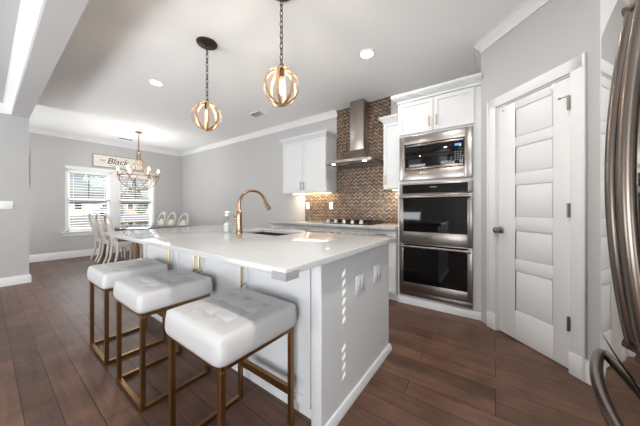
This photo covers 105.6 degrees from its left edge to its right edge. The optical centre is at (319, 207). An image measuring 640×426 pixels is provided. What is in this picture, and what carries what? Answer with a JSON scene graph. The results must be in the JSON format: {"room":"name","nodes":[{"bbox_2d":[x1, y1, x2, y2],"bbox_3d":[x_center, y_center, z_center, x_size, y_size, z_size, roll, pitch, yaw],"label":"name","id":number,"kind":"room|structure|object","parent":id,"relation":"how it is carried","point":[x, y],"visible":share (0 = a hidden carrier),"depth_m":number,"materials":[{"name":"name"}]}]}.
{"room":"kitchen","nodes":[
{"label":"kitchen","id":0,"kind":"room"},
{"bbox_2d":[0,0,20,102],"bbox_3d":[-3.035,-1.538,-0.246,7.230,0.100,4.445,0,0,36],"label":"ceiling","id":1,"kind":"structure","parent":0,"point":[9,9],"depth_m":2.08,"materials":[{"name":"paint"}]},
{"bbox_2d":[0,113,28,277],"bbox_3d":[-5.865,-0.248,1.899,0.130,2.800,4.605,0,0,36],"label":"wall","id":2,"kind":"structure","parent":0,"point":[14,130],"depth_m":3.61,"materials":[{"name":"grey paint"}]},
{"bbox_2d":[0,103,10,114],"bbox_3d":[-5.767,-1.427,1.850,0.085,0.122,4.240,0,0,36],"label":"trim","id":3,"kind":"structure","parent":2,"relation":"attached to","point":[3,109],"depth_m":3.51,"materials":[{"name":"white paint"}]},
{"bbox_2d":[0,201,12,208],"bbox_3d":[-4.592,-0.033,3.530,0.020,0.115,0.165,0,0,36],"label":"light switch","id":4,"kind":"object","parent":2,"relation":"attached to","point":[3,204],"visible":1,"depth_m":3.55,"materials":[{"name":"white plastic"}]},
{"bbox_2d":[0,274,28,286],"bbox_3d":[-5.745,1.090,1.936,0.020,0.125,4.405,0,0,36],"label":"baseboard","id":5,"kind":"structure","parent":2,"relation":"attached to","point":[8,281],"depth_m":3.60,"materials":[{"name":"white paint"}]},
{"bbox_2d":[3,0,45,114],"bbox_3d":[-1.789,-1.427,1.537,6.900,0.122,0.085,0,0,36],"label":"trim","id":6,"kind":"structure","parent":2,"relation":"attached to","point":[30,11],"depth_m":2.13,"materials":[{"name":"white paint"}]},
{"bbox_2d":[12,0,88,117],"bbox_3d":[-1.728,-1.555,1.647,7.130,0.385,0.165,0,0,36],"label":"ceiling beam","id":7,"kind":"structure","parent":2,"relation":"attached to","point":[59,19],"depth_m":2.07,"materials":[{"name":"grey paint"}]},
{"bbox_2d":[29,132,180,254],"bbox_3d":[-5.666,-0.248,5.652,0.140,2.800,4.820,0,0,36],"label":"wall","id":8,"kind":"structure","parent":0,"point":[48,155],"depth_m":5.41,"materials":[{"name":"grey paint"}]},
{"bbox_2d":[29,246,129,262],"bbox_3d":[-5.594,1.072,5.618,0.016,0.160,4.550,0,0,36],"label":"baseboard","id":9,"kind":"structure","parent":8,"relation":"attached to","point":[85,252],"depth_m":5.44,"materials":[{"name":"white paint"}]},
{"bbox_2d":[66,169,111,231],"bbox_3d":[-5.532,-0.158,5.826,0.136,1.420,0.810,0,0,36],"label":"window","id":10,"kind":"structure","parent":8,"relation":"in","point":[108,180],"depth_m":5.75,"materials":[{"name":"white paint"}]},
{"bbox_2d":[68,170,109,229],"bbox_3d":[-5.505,-0.159,5.807,0.054,1.355,0.730,0,0,36],"label":"window blind","id":11,"kind":"object","parent":10,"relation":"attached to","point":[69,171],"visible":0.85,"depth_m":5.74,"materials":[{"name":"white plastic"}]},
{"bbox_2d":[29,127,180,156],"bbox_3d":[-5.570,-1.600,5.601,0.075,0.095,4.550,0,0,36],"label":"trim","id":12,"kind":"structure","parent":8,"relation":"attached to","point":[31,129],"depth_m":5.86,"materials":[{"name":"white paint"}]},
{"bbox_2d":[60,165,154,236],"bbox_3d":[-5.234,-0.143,6.185,0.195,1.600,1.920,0,0,36],"label":"trim","id":13,"kind":"structure","parent":8,"relation":"attached to","point":[114,172],"depth_m":6.12,"materials":[{"name":"white paint"}]},
{"bbox_2d":[92,153,142,170],"bbox_3d":[-5.146,-1.138,6.226,0.029,0.310,1.026,0,0,36],"label":"wall sign","id":14,"kind":"object","parent":8,"relation":"attached to","point":[98,160],"visible":0.97,"depth_m":6.15,"materials":[{"name":"white wood"}]},
{"bbox_2d":[118,173,153,222],"bbox_3d":[-4.987,-0.158,6.580,0.136,1.420,0.810,0,0,36],"label":"window","id":15,"kind":"structure","parent":8,"relation":"in","point":[151,194],"depth_m":6.80,"materials":[{"name":"white paint"}]},
{"bbox_2d":[120,175,151,221],"bbox_3d":[-4.961,-0.159,6.561,0.054,1.355,0.730,0,0,36],"label":"window blind","id":16,"kind":"object","parent":15,"relation":"attached to","point":[140,177],"visible":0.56,"depth_m":6.54,"materials":[{"name":"white plastic"}]},
{"bbox_2d":[29,0,524,152],"bbox_3d":[-1.516,-1.698,3.620,9.300,0.100,3.310,0,0,36],"label":"ceiling","id":17,"kind":"structure","parent":0,"point":[98,87],"depth_m":2.73,"materials":[{"name":"white paint"}]},
{"bbox_2d":[117,137,134,140],"bbox_3d":[-4.689,-1.643,5.871,0.180,0.009,0.320,0,0,36],"label":"ceiling vent","id":18,"kind":"object","parent":17,"relation":"in","point":[118,137],"visible":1,"depth_m":5.88,"materials":[{"name":"white plastic"}]},
{"bbox_2d":[117,131,158,190],"bbox_3d":[-3.970,-0.995,5.320,0.752,1.304,0.740,0,0,36],"label":"chandelier","id":19,"kind":"object","parent":17,"relation":"hanging from","point":[148,175],"visible":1,"depth_m":5.29,"materials":[{"name":"gold metal"}]},
{"bbox_2d":[148,79,163,86],"bbox_3d":[-2.177,-1.644,3.223,0.184,0.006,0.184,0,0,36],"label":"recessed light","id":20,"kind":"object","parent":17,"relation":"in","point":[157,83],"visible":1,"depth_m":3.23,"materials":[{"name":"white plastic"}]},
{"bbox_2d":[192,36,221,130],"bbox_3d":[-1.136,-1.208,2.440,0.271,0.878,0.272,0,0,36],"label":"pendant light","id":21,"kind":"object","parent":17,"relation":"hanging from","point":[207,43],"visible":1,"depth_m":2.42,"materials":[{"name":"brown metal"}]},
{"bbox_2d":[247,111,265,117],"bbox_3d":[-1.113,-1.643,4.297,0.300,0.009,0.180,0,0,36],"label":"ceiling vent","id":22,"kind":"object","parent":17,"relation":"in","point":[256,114],"visible":1,"depth_m":4.30,"materials":[{"name":"white plastic"}]},
{"bbox_2d":[263,0,298,106],"bbox_3d":[-0.293,-1.208,1.844,0.271,0.878,0.272,0,0,22],"label":"pendant light","id":23,"kind":"object","parent":17,"relation":"hanging from","point":[279,70],"visible":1,"depth_m":1.83,"materials":[{"name":"brown metal"}]},
{"bbox_2d":[279,70,283,78],"bbox_3d":[-0.293,-1.008,1.844,0.042,0.052,0.041,0,0,22],"label":"socket","id":24,"kind":"object","parent":23,"relation":"attached to","point":[281,73],"depth_m":1.83,"materials":[{"name":"brown metal"}]},
{"bbox_2d":[358,48,375,59],"bbox_3d":[0.505,-1.644,2.612,0.184,0.006,0.184,0,0,36],"label":"recessed light","id":25,"kind":"object","parent":17,"relation":"in","point":[365,54],"visible":1,"depth_m":2.61,"materials":[{"name":"white plastic"}]},
{"bbox_2d":[0,251,602,425],"bbox_3d":[-2.861,1.202,1.760,9.300,0.100,7.900,0,0,36],"label":"floor","id":26,"kind":"structure","parent":0,"point":[441,368],"depth_m":1.66,"materials":[{"name":"brown wood"}]},
{"bbox_2d":[88,213,123,261],"bbox_3d":[-4.785,0.645,5.431,0.455,1.029,0.556,0,0,36],"label":"dining chair","id":27,"kind":"object","parent":26,"relation":"on","point":[93,224],"visible":0.68,"depth_m":5.25,"materials":[{"name":"wood"}]},
{"bbox_2d":[95,214,131,263],"bbox_3d":[-4.332,0.645,5.103,0.455,1.029,0.556,0,0,36],"label":"dining chair","id":28,"kind":"object","parent":26,"relation":"on","point":[101,227],"visible":0.75,"depth_m":4.96,"materials":[{"name":"white wood"}]},
{"bbox_2d":[104,214,142,262],"bbox_3d":[-3.880,0.645,4.788,0.455,1.029,0.556,0,0,36],"label":"dining chair","id":29,"kind":"object","parent":26,"relation":"on","point":[109,227],"visible":0.7,"depth_m":4.64,"materials":[{"name":"white wood"}]},
{"bbox_2d":[87,258,167,365],"bbox_3d":[-1.617,0.815,2.054,0.480,0.674,0.449,0,0,36],"label":"bar stool","id":30,"kind":"object","parent":26,"relation":"on","point":[104,277],"visible":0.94,"depth_m":1.93,"materials":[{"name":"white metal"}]},
{"bbox_2d":[87,258,167,288],"bbox_3d":[-1.617,0.537,2.054,0.480,0.118,0.449,0,0,36],"label":"seat cushion","id":31,"kind":"object","parent":30,"relation":"on","point":[104,276],"depth_m":1.92,"materials":[{"name":"white leather"}]},
{"bbox_2d":[101,222,189,259],"bbox_3d":[-3.934,0.771,5.294,2.260,0.763,1.050,0,0,36],"label":"dining table","id":32,"kind":"object","parent":26,"relation":"on","point":[137,225],"visible":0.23,"depth_m":4.89,"materials":[{"name":"brown wood"}]},
{"bbox_2d":[157,212,165,223],"bbox_3d":[-4.260,0.645,6.157,0.455,1.029,0.556,0,0,36],"label":"dining chair","id":33,"kind":"object","parent":26,"relation":"on","point":[164,213],"visible":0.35,"depth_m":6.31,"materials":[{"name":"white wood"}]},
{"bbox_2d":[113,268,212,412],"bbox_3d":[-1.056,0.815,1.649,0.480,0.674,0.449,0,0,36],"label":"bar stool","id":34,"kind":"object","parent":26,"relation":"on","point":[149,294],"visible":0.98,"depth_m":1.51,"materials":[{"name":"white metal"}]},
{"bbox_2d":[113,268,212,313],"bbox_3d":[-1.056,0.537,1.649,0.480,0.118,0.449,0,0,36],"label":"seat cushion","id":35,"kind":"object","parent":34,"relation":"on","point":[152,293],"depth_m":1.52,"materials":[{"name":"white leather"}]},
{"bbox_2d":[166,212,175,223],"bbox_3d":[-3.807,0.645,5.829,0.455,1.029,0.556,0,0,36],"label":"dining chair","id":36,"kind":"object","parent":26,"relation":"on","point":[171,221],"visible":0.27,"depth_m":6.00,"materials":[{"name":"white wood"}]},
{"bbox_2d":[177,213,188,225],"bbox_3d":[-3.304,0.645,5.466,0.455,1.029,0.556,0,0,36],"label":"dining chair","id":37,"kind":"object","parent":26,"relation":"on","point":[183,222],"visible":0.27,"depth_m":5.63,"materials":[{"name":"white wood"}]},
{"bbox_2d":[165,287,296,425],"bbox_3d":[-0.427,0.815,1.193,0.480,0.674,0.449,0,0,36],"label":"bar stool","id":38,"kind":"object","parent":26,"relation":"on","point":[222,330],"visible":1,"depth_m":1.10,"materials":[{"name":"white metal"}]},
{"bbox_2d":[165,287,296,367],"bbox_3d":[-0.427,0.537,1.193,0.480,0.118,0.449,0,0,36],"label":"seat cushion","id":39,"kind":"object","parent":38,"relation":"on","point":[222,329],"depth_m":1.06,"materials":[{"name":"white leather"}]},
{"bbox_2d":[143,232,391,425],"bbox_3d":[-0.652,0.711,2.261,2.350,0.882,1.003,0,0,36],"label":"kitchen island","id":40,"kind":"object","parent":26,"relation":"on","point":[341,336],"visible":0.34,"depth_m":1.42,"materials":[{"name":"white paint"}]},
{"bbox_2d":[104,224,395,281],"bbox_3d":[-0.729,0.261,2.153,2.415,0.046,1.295,0,0,36],"label":"island countertop","id":41,"kind":"structure","parent":40,"relation":"on","point":[303,250],"depth_m":1.55,"materials":[{"name":"white stone"}]},
{"bbox_2d":[224,211,229,231],"bbox_3d":[-0.887,0.138,2.320,0.076,0.199,0.062,0,0,36],"label":"soap bottle","id":42,"kind":"object","parent":41,"relation":"on","point":[226,225],"visible":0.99,"depth_m":2.30,"materials":[{"name":"white plastic"}]},
{"bbox_2d":[233,189,270,233],"bbox_3d":[-0.633,0.035,2.309,0.366,0.408,0.100,0,0,-30],"label":"faucet","id":43,"kind":"object","parent":41,"relation":"on","point":[238,218],"visible":0.99,"depth_m":2.22,"materials":[{"name":"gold metal"}]},
{"bbox_2d":[253,232,287,235],"bbox_3d":[-0.494,0.384,2.338,0.624,0.227,0.374,0,0,36],"label":"sink","id":44,"kind":"object","parent":41,"relation":"in","point":[263,233],"visible":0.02,"depth_m":2.58,"materials":[{"name":"silver metal"}]},
{"bbox_2d":[356,272,364,294],"bbox_3d":[0.260,0.484,1.546,0.008,0.118,0.125,0,0,36],"label":"island outlet","id":45,"kind":"object","parent":40,"relation":"attached to","point":[360,279],"visible":1,"depth_m":1.53,"materials":[{"name":"white paint"}]},
{"bbox_2d":[358,278,360,289],"bbox_3d":[0.248,0.484,1.526,0.002,0.066,0.033,0,0,36],"label":"receptacle","id":46,"kind":"object","parent":45,"relation":"attached to","point":[359,279],"depth_m":1.52,"materials":[{"name":"white paint"}]},
{"bbox_2d":[374,263,380,282],"bbox_3d":[0.421,0.476,1.769,0.008,0.118,0.125,0,0,36],"label":"island outlet","id":47,"kind":"object","parent":40,"relation":"attached to","point":[377,268],"visible":1,"depth_m":1.75,"materials":[{"name":"white paint"}]},
{"bbox_2d":[271,224,292,228],"bbox_3d":[-0.463,0.716,4.296,0.503,0.872,0.678,0,0,36],"label":"base cabinet","id":48,"kind":"object","parent":26,"relation":"on","point":[285,226],"visible":0.03,"depth_m":4.05,"materials":[{"name":"white paint"}]},
{"bbox_2d":[269,219,397,229],"bbox_3d":[0.199,0.258,3.811,2.200,0.040,0.665,0,0,36],"label":"countertop","id":49,"kind":"structure","parent":48,"relation":"on","point":[385,226],"depth_m":3.46,"materials":[{"name":"white stone"}]},
{"bbox_2d":[323,219,382,224],"bbox_3d":[0.491,0.208,3.597,0.760,0.060,0.495,0,0,36],"label":"cooktop","id":50,"kind":"object","parent":49,"relation":"in","point":[335,221],"visible":1,"depth_m":3.47,"materials":[{"name":"black metal"}]},
{"bbox_2d":[293,225,320,230],"bbox_3d":[-0.042,0.716,3.992,0.533,0.872,0.678,0,0,36],"label":"base cabinet","id":51,"kind":"object","parent":26,"relation":"on","point":[299,227],"visible":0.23,"depth_m":3.73,"materials":[{"name":"white paint"}]},
{"bbox_2d":[320,226,369,234],"bbox_3d":[0.491,0.716,3.606,0.778,0.872,0.678,0,0,36],"label":"base cabinet","id":52,"kind":"object","parent":26,"relation":"on","point":[322,228],"visible":0.02,"depth_m":3.34,"materials":[{"name":"white paint"}]},
{"bbox_2d":[369,229,397,300],"bbox_3d":[0.949,0.716,3.275,0.348,0.872,0.678,0,0,36],"label":"base cabinet","id":53,"kind":"object","parent":26,"relation":"on","point":[393,247],"visible":0.34,"depth_m":2.97,"materials":[{"name":"white paint"}]},
{"bbox_2d":[391,72,481,320],"bbox_3d":[1.425,-0.095,2.946,0.920,2.494,0.653,0,0,36],"label":"tall cabinet","id":54,"kind":"object","parent":26,"relation":"on","point":[456,103],"visible":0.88,"depth_m":2.62,"materials":[{"name":"white paint"}]},
{"bbox_2d":[399,180,472,308],"bbox_3d":[1.381,0.382,2.877,0.756,1.328,0.516,0,0,36],"label":"double oven","id":55,"kind":"object","parent":54,"relation":"in","point":[436,218],"visible":1,"depth_m":2.70,"materials":[{"name":"silver metal"}]},
{"bbox_2d":[399,126,472,180],"bbox_3d":[1.379,-0.578,2.875,0.756,0.524,0.380,0,0,36],"label":"microwave","id":56,"kind":"object","parent":54,"relation":"in","point":[444,154],"visible":1,"depth_m":2.70,"materials":[{"name":"silver metal"}]},
{"bbox_2d":[589,0,639,425],"bbox_3d":[1.036,0.265,0.343,0.842,1.775,0.906,0,0,36],"label":"refrigerator","id":57,"kind":"object","parent":26,"relation":"on","point":[614,369],"visible":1,"depth_m":0.61,"materials":[{"name":"metal"}]},
{"bbox_2d":[181,73,476,227],"bbox_3d":[-0.629,-0.248,4.910,9.173,2.800,0.120,0,0,36],"label":"wall","id":58,"kind":"structure","parent":0,"point":[213,181],"depth_m":5.67,"materials":[{"name":"grey paint"}]},
{"bbox_2d":[180,110,336,156],"bbox_3d":[-2.003,-1.600,5.783,5.643,0.095,0.075,0,0,36],"label":"trim","id":59,"kind":"structure","parent":58,"relation":"attached to","point":[331,114],"depth_m":5.10,"materials":[{"name":"white paint"}]},
{"bbox_2d":[279,130,338,194],"bbox_3d":[-0.213,-0.729,4.287,1.052,0.987,0.375,0,0,36],"label":"upper cabinet","id":60,"kind":"object","parent":58,"relation":"attached to","point":[305,171],"visible":1,"depth_m":4.11,"materials":[{"name":"white paint"}]},
{"bbox_2d":[305,96,397,222],"bbox_3d":[0.508,-0.705,4.005,1.940,1.886,0.011,0,0,36],"label":"backsplash","id":61,"kind":"structure","parent":58,"relation":"attached to","point":[360,195],"depth_m":3.91,"materials":[{"name":"tile"}]},
{"bbox_2d":[325,98,382,168],"bbox_3d":[0.512,-1.144,3.669,0.762,1.005,0.526,0,0,36],"label":"range hood","id":62,"kind":"object","parent":58,"relation":"attached to","point":[358,155],"visible":1,"depth_m":3.71,"materials":[{"name":"silver metal"}]},
{"bbox_2d":[379,114,397,190],"bbox_3d":[1.042,-0.729,3.380,0.323,0.987,0.375,0,0,36],"label":"upper cabinet","id":63,"kind":"object","parent":58,"relation":"attached to","point":[390,123],"visible":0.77,"depth_m":3.28,"materials":[{"name":"white paint"}]},
{"bbox_2d":[481,0,599,360],"bbox_3d":[1.756,-0.248,2.005,0.110,2.800,0.926,0,0,-9],"label":"wall","id":64,"kind":"structure","parent":0,"point":[558,32],"depth_m":1.75,"materials":[{"name":"grey paint"}]},
{"bbox_2d":[475,0,549,52],"bbox_3d":[1.666,-1.600,1.985,0.075,0.095,0.916,0,0,-9],"label":"trim","id":65,"kind":"structure","parent":64,"relation":"attached to","point":[527,8],"depth_m":2.10,"materials":[{"name":"white paint"}]},
{"bbox_2d":[486,52,587,381],"bbox_3d":[1.725,0.066,1.986,0.177,2.173,0.779,0,0,-9],"label":"door","id":66,"kind":"structure","parent":64,"relation":"in","point":[537,147],"depth_m":1.88,"materials":[{"name":"white paint"}]},
{"bbox_2d":[586,361,591,385],"bbox_3d":[1.760,1.082,1.569,0.020,0.140,0.063,0,0,-9],"label":"baseboard","id":67,"kind":"structure","parent":64,"relation":"attached to","point":[588,381],"depth_m":1.59,"materials":[{"name":"white paint"}]},
{"bbox_2d":[600,0,617,348],"bbox_3d":[2.073,-0.248,1.385,0.663,2.800,0.100,0,0,36],"label":"wall","id":68,"kind":"structure","parent":0,"point":[606,6],"depth_m":1.54,"materials":[{"name":"white paint"}]},
{"bbox_3d":[1.852,-0.248,2.665,0.100,2.800,0.610,0,0,36],"label":"wall","id":69,"kind":"structure","parent":0,"visible":0},
{"bbox_2d":[473,45,480,72],"bbox_3d":[1.780,-1.600,2.715,0.075,0.095,0.615,0,0,36],"label":"trim","id":70,"kind":"structure","parent":69,"relation":"attached to","point":[477,53],"depth_m":2.62,"materials":[{"name":"white paint"}]},
{"label":"outside","id":71,"kind":"structure","parent":0,"visible":0},
{"bbox_2d":[70,214,148,227],"bbox_3d":[-51.259,1.577,55.573,131.800,0.150,110.000,0,0,36],"label":"ground","id":72,"kind":"structure","parent":71,"point":[125,219],"depth_m":27.37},
{"bbox_2d":[70,195,101,215],"bbox_3d":[-47.688,-0.373,45.834,8.000,3.750,8.300,0,0,36],"label":"house","id":73,"kind":"structure","parent":72,"relation":"on","point":[85,212],"depth_m":45.27,"materials":[{"name":"beige"}]},
{"bbox_2d":[70,192,120,208],"bbox_3d":[-61.000,-1.173,65.824,9.000,5.350,10.300,0,0,36],"label":"house","id":74,"kind":"structure","parent":72,"relation":"on","point":[78,193],"depth_m":64.20,"materials":[{"name":"beige"}]},
{"bbox_2d":[120,188,142,197],"bbox_3d":[-64.061,-2.560,82.085,7.003,8.125,7.145,0,0,36],"label":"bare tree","id":75,"kind":"object","parent":72,"relation":"on","point":[130,192],"visible":0.44,"depth_m":80.86,"materials":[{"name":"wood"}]},
{"bbox_2d":[120,197,148,213],"bbox_3d":[-42.629,-0.373,56.244,8.000,3.750,7.300,0,0,36],"label":"house","id":76,"kind":"structure","parent":72,"relation":"on","point":[128,205],"depth_m":53.27,"materials":[{"name":"beige brick"}]},
{"bbox_2d":[135,204,146,213],"bbox_3d":[-37.351,0.412,50.702,2.032,2.378,2.003,0,0,17],"label":"shrub","id":77,"kind":"object","parent":72,"relation":"on","point":[144,208],"visible":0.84,"depth_m":50.34,"materials":[{"name":"green plant"}]},
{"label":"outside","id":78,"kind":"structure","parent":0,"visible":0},
{"bbox_2d":[70,215,148,217],"bbox_3d":[-32.540,1.497,42.038,10.000,0.010,110.000,0,0,36],"label":"street","id":79,"kind":"structure","parent":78,"point":[123,215],"depth_m":38.84,"materials":[{"name":"grey asphalt"}]},
{"bbox_2d":[93,207,127,215],"bbox_3d":[-35.552,0.752,41.285,1.640,1.480,4.250,0,0,36],"label":"car","id":80,"kind":"object","parent":79,"relation":"on","point":[94,211],"visible":0.35,"depth_m":39.88,"materials":[{"name":"silver metal"}]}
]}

